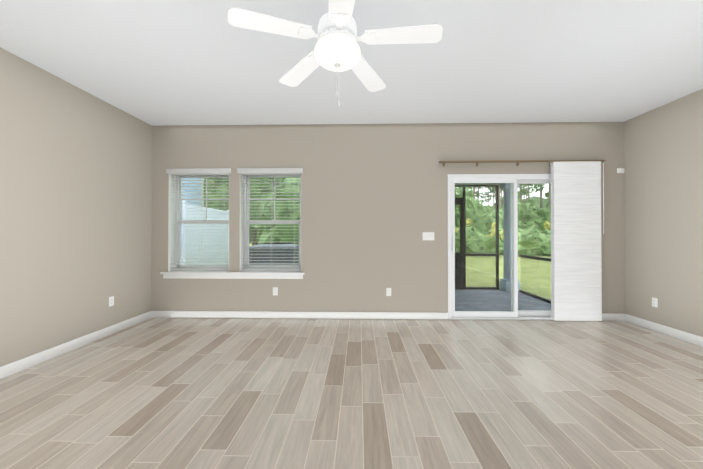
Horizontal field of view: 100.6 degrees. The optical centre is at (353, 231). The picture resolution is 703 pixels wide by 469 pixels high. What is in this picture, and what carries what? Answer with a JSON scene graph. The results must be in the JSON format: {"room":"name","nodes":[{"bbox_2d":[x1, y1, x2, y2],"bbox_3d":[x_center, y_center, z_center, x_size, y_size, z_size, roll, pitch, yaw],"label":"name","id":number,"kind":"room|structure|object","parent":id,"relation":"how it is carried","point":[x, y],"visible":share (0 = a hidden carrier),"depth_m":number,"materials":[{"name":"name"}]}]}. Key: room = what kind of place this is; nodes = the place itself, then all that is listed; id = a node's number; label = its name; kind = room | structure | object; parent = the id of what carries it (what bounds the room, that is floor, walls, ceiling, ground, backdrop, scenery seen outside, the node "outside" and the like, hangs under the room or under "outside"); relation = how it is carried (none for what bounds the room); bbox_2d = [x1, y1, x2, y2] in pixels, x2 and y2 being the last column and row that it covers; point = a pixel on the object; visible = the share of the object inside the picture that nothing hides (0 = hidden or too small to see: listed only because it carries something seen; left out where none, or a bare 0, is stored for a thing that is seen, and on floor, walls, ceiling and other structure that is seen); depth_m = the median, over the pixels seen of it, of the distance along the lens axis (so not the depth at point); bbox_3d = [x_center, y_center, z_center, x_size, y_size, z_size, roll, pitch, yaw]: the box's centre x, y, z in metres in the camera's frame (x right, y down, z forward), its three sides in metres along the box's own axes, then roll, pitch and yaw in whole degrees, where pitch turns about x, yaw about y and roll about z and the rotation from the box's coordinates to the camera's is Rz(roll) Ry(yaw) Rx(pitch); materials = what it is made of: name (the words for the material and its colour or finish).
{"room":"empty living room","nodes":[
{"label":"empty living room","id":0,"kind":"room"},
{"bbox_2d":[0,47,151,366],"bbox_3d":[-3.063,-0.162,0.799,0.200,2.750,7.260,0,0,1],"label":"wall","id":1,"kind":"structure","parent":0,"point":[75,202],"depth_m":2.96,"materials":[{"name":"beige paint"}]},
{"bbox_2d":[0,311,151,378],"bbox_3d":[-2.956,1.163,0.764,0.014,0.100,6.810,0,0,1],"label":"baseboard","id":2,"kind":"structure","parent":1,"relation":"attached to","point":[9,369],"depth_m":2.95,"materials":[{"name":"white wood"}]},
{"bbox_2d":[109,296,113,306],"bbox_3d":[-2.899,0.839,3.500,0.009,0.114,0.070,0,0,1],"label":"electrical outlet","id":3,"kind":"object","parent":1,"relation":"attached to","point":[111,301],"visible":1,"depth_m":3.50,"materials":[{"name":"white plastic"}]},
{"bbox_2d":[0,318,702,468],"bbox_3d":[0.357,1.273,0.716,7.240,0.120,7.260,0,0,1],"label":"floor","id":4,"kind":"structure","parent":0,"point":[191,393],"depth_m":2.13,"materials":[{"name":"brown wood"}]},
{"bbox_2d":[0,0,702,125],"bbox_3d":[0.357,-1.597,0.734,7.240,0.120,7.260,0,0,1],"label":"ceiling","id":5,"kind":"structure","parent":0,"point":[173,62],"depth_m":2.59,"materials":[{"name":"white paint"}]},
{"bbox_2d":[228,0,442,105],"bbox_3d":[-0.079,-1.161,1.820,1.228,0.740,1.222,0,0,1],"label":"ceiling fan","id":6,"kind":"object","parent":5,"relation":"hanging from","point":[337,49],"visible":1,"depth_m":1.75,"materials":[{"name":"white"}]},
{"bbox_2d":[151,122,624,313],"bbox_3d":[0.433,-0.141,4.229,6.640,2.750,0.250,0,0,1],"label":"wall","id":7,"kind":"structure","parent":0,"point":[374,201],"depth_m":4.11,"materials":[{"name":"beige paint"}]},
{"bbox_2d":[168,174,228,271],"bbox_3d":[-2.201,-0.141,4.277,0.875,1.438,0.229,0,0,1],"label":"window","id":8,"kind":"structure","parent":7,"relation":"in","point":[174,243],"depth_m":4.33,"materials":[{"name":"white plastic"}]},
{"bbox_2d":[166,168,230,269],"bbox_3d":[-2.203,-0.169,4.192,0.932,1.454,0.105,0,0,1],"label":"window blind","id":9,"kind":"object","parent":8,"relation":"attached to","point":[224,172],"visible":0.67,"depth_m":4.19,"materials":[{"name":"white plastic"}]},
{"bbox_2d":[160,270,304,278],"bbox_3d":[-1.706,0.624,4.206,2.048,0.093,0.200,0,0,1],"label":"window sill","id":10,"kind":"structure","parent":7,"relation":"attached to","point":[191,274],"depth_m":4.13,"materials":[{"name":"white"}]},
{"bbox_2d":[240,174,300,271],"bbox_3d":[-1.174,-0.141,4.255,0.874,1.438,0.229,0,0,1],"label":"window","id":11,"kind":"structure","parent":7,"relation":"in","point":[244,218],"depth_m":4.31,"materials":[{"name":"white plastic"}]},
{"bbox_2d":[237,168,302,270],"bbox_3d":[-1.175,-0.169,4.170,0.931,1.454,0.105,0,0,1],"label":"window blind","id":12,"kind":"object","parent":11,"relation":"attached to","point":[245,172],"visible":0.9,"depth_m":4.17,"materials":[{"name":"white plastic"}]},
{"bbox_2d":[273,287,277,294],"bbox_3d":[-1.102,0.849,4.127,0.070,0.114,0.009,0,0,1],"label":"electrical outlet","id":13,"kind":"object","parent":7,"relation":"attached to","point":[275,290],"visible":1,"depth_m":4.12,"materials":[{"name":"white plastic"}]},
{"bbox_2d":[152,311,447,319],"bbox_3d":[-0.770,1.183,4.113,4.181,0.100,0.017,0,0,1],"label":"baseboard","id":14,"kind":"structure","parent":7,"relation":"attached to","point":[155,314],"depth_m":4.11,"materials":[{"name":"white wood"}]},
{"bbox_2d":[386,288,390,295],"bbox_3d":[0.500,0.849,4.092,0.070,0.114,0.009,0,0,1],"label":"electrical outlet","id":15,"kind":"object","parent":7,"relation":"attached to","point":[388,291],"visible":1,"depth_m":4.09,"materials":[{"name":"white plastic"}]},
{"bbox_2d":[422,232,433,239],"bbox_3d":[1.054,0.068,4.083,0.166,0.116,0.013,0,0,1],"label":"switch plate","id":16,"kind":"object","parent":7,"relation":"attached to","point":[427,235],"visible":1,"depth_m":4.08,"materials":[{"name":"white plastic"}]},
{"bbox_2d":[455,183,501,184],"bbox_3d":[1.934,-1.388,5.664,4.000,0.680,2.670,0,0,1],"label":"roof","id":17,"kind":"structure","parent":7,"relation":"attached to","point":[478,183],"depth_m":6.36,"materials":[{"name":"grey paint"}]},
{"bbox_2d":[448,174,550,319],"bbox_3d":[2.237,0.217,4.117,1.823,2.033,0.140,0,0,1],"label":"sliding door","id":18,"kind":"structure","parent":7,"relation":"in","point":[514,180],"depth_m":4.09,"materials":[{"name":"white plastic"}]},
{"bbox_2d":[439,160,605,165],"bbox_3d":[2.304,-0.942,4.021,2.230,0.062,0.094,0,0,1],"label":"track rail","id":19,"kind":"object","parent":7,"relation":"attached to","point":[505,161],"visible":0.9,"depth_m":3.98,"materials":[{"name":"brown metal"}]},
{"bbox_2d":[550,161,603,320],"bbox_3d":[3.051,0.130,3.975,0.671,2.162,0.067,0,0,1],"label":"panels","id":20,"kind":"object","parent":19,"relation":"hanging from","point":[576,281],"visible":1,"depth_m":3.96,"materials":[{"name":"fabric"}]},
{"bbox_2d":[602,313,623,320],"bbox_3d":[3.430,1.183,4.022,0.558,0.100,0.017,0,0,1],"label":"baseboard","id":21,"kind":"structure","parent":7,"relation":"attached to","point":[605,316],"depth_m":4.01,"materials":[{"name":"white wood"}]},
{"bbox_2d":[617,168,624,172],"bbox_3d":[3.693,-0.838,4.026,0.088,0.070,0.022,0,0,1],"label":"detector","id":22,"kind":"object","parent":7,"relation":"attached to","point":[620,170],"visible":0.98,"depth_m":4.02,"materials":[{"name":"white plastic"}]},
{"bbox_2d":[624,89,702,336],"bbox_3d":[3.776,-0.163,0.651,0.200,2.750,7.260,0,0,1],"label":"wall","id":23,"kind":"structure","parent":0,"point":[663,183],"depth_m":3.48,"materials":[{"name":"beige paint"}]},
{"bbox_2d":[652,297,657,307],"bbox_3d":[3.736,0.880,3.616,0.009,0.114,0.070,0,0,1],"label":"electrical outlet","id":24,"kind":"object","parent":23,"relation":"attached to","point":[654,302],"visible":1,"depth_m":3.60,"materials":[{"name":"white plastic"}]},
{"bbox_2d":[624,314,702,346],"bbox_3d":[3.668,1.162,0.620,0.014,0.100,6.810,0,0,1],"label":"baseboard","id":25,"kind":"structure","parent":23,"relation":"attached to","point":[698,340],"depth_m":3.47,"materials":[{"name":"white wood"}]},
{"label":"outside","id":26,"kind":"structure","parent":0,"visible":0},
{"bbox_2d":[249,240,550,299],"bbox_3d":[11.366,1.911,66.890,160.000,0.300,125.540,0,0,1],"label":"lawn","id":27,"kind":"structure","parent":26,"point":[479,263],"depth_m":9.82,"materials":[{"name":"green plant"}]},
{"bbox_2d":[182,178,203,206],"bbox_3d":[-10.510,-3.194,3.800,10.000,9.150,16.300,0,0,1],"label":"neighbouring house","id":28,"kind":"structure","parent":27,"relation":"on","point":[200,203],"depth_m":10.70,"materials":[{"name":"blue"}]},
{"bbox_2d":[181,200,228,264],"bbox_3d":[-3.969,0.332,5.557,0.200,2.120,7.460,0,0,1],"label":"fence","id":29,"kind":"object","parent":27,"relation":"on","point":[190,247],"depth_m":7.63,"materials":[{"name":"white plastic"}]},
{"bbox_2d":[204,178,299,245],"bbox_3d":[-9.333,-5.980,18.606,20.597,15.747,22.893,0,0,1],"label":"trees","id":30,"kind":"object","parent":27,"relation":"on","point":[276,233],"depth_m":9.99,"materials":[{"name":"green plant"}]},
{"bbox_2d":[249,242,298,264],"bbox_3d":[-1.427,0.797,5.187,1.000,1.185,1.584,0,0,1],"label":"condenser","id":31,"kind":"object","parent":27,"relation":"on","point":[275,249],"depth_m":5.08,"materials":[{"name":"grey metal"}]},
{"bbox_2d":[455,184,550,255],"bbox_3d":[21.117,-6.169,32.061,37.783,16.350,36.590,0,0,1],"label":"tree","id":32,"kind":"object","parent":27,"relation":"on","point":[493,228],"depth_m":22.50,"materials":[{"name":"green plant"}]},
{"bbox_2d":[455,289,550,310],"bbox_3d":[1.950,1.356,5.442,3.280,0.170,2.260,0,0,1],"label":"lanai","id":33,"kind":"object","parent":27,"relation":"on","point":[500,305],"depth_m":5.29,"materials":[{"name":"concrete"}]},
{"bbox_2d":[455,184,550,303],"bbox_3d":[1.926,0.121,5.406,3.195,2.300,2.159,0,0,1],"label":"screen","id":34,"kind":"object","parent":33,"relation":"on","point":[462,248],"depth_m":6.42,"materials":[{"name":"brown metal"}]},
{"bbox_2d":[499,183,519,291],"bbox_3d":[3.379,0.116,6.309,0.300,2.320,0.300,0,0,1],"label":"post","id":35,"kind":"object","parent":33,"relation":"on","point":[506,231],"depth_m":6.24,"materials":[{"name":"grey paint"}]},
{"bbox_2d":[502,196,547,206],"bbox_3d":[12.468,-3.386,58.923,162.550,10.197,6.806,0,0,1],"label":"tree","id":36,"kind":"object","parent":27,"relation":"on","point":[538,198],"depth_m":56.08,"materials":[{"name":"green plant"}]}
]}

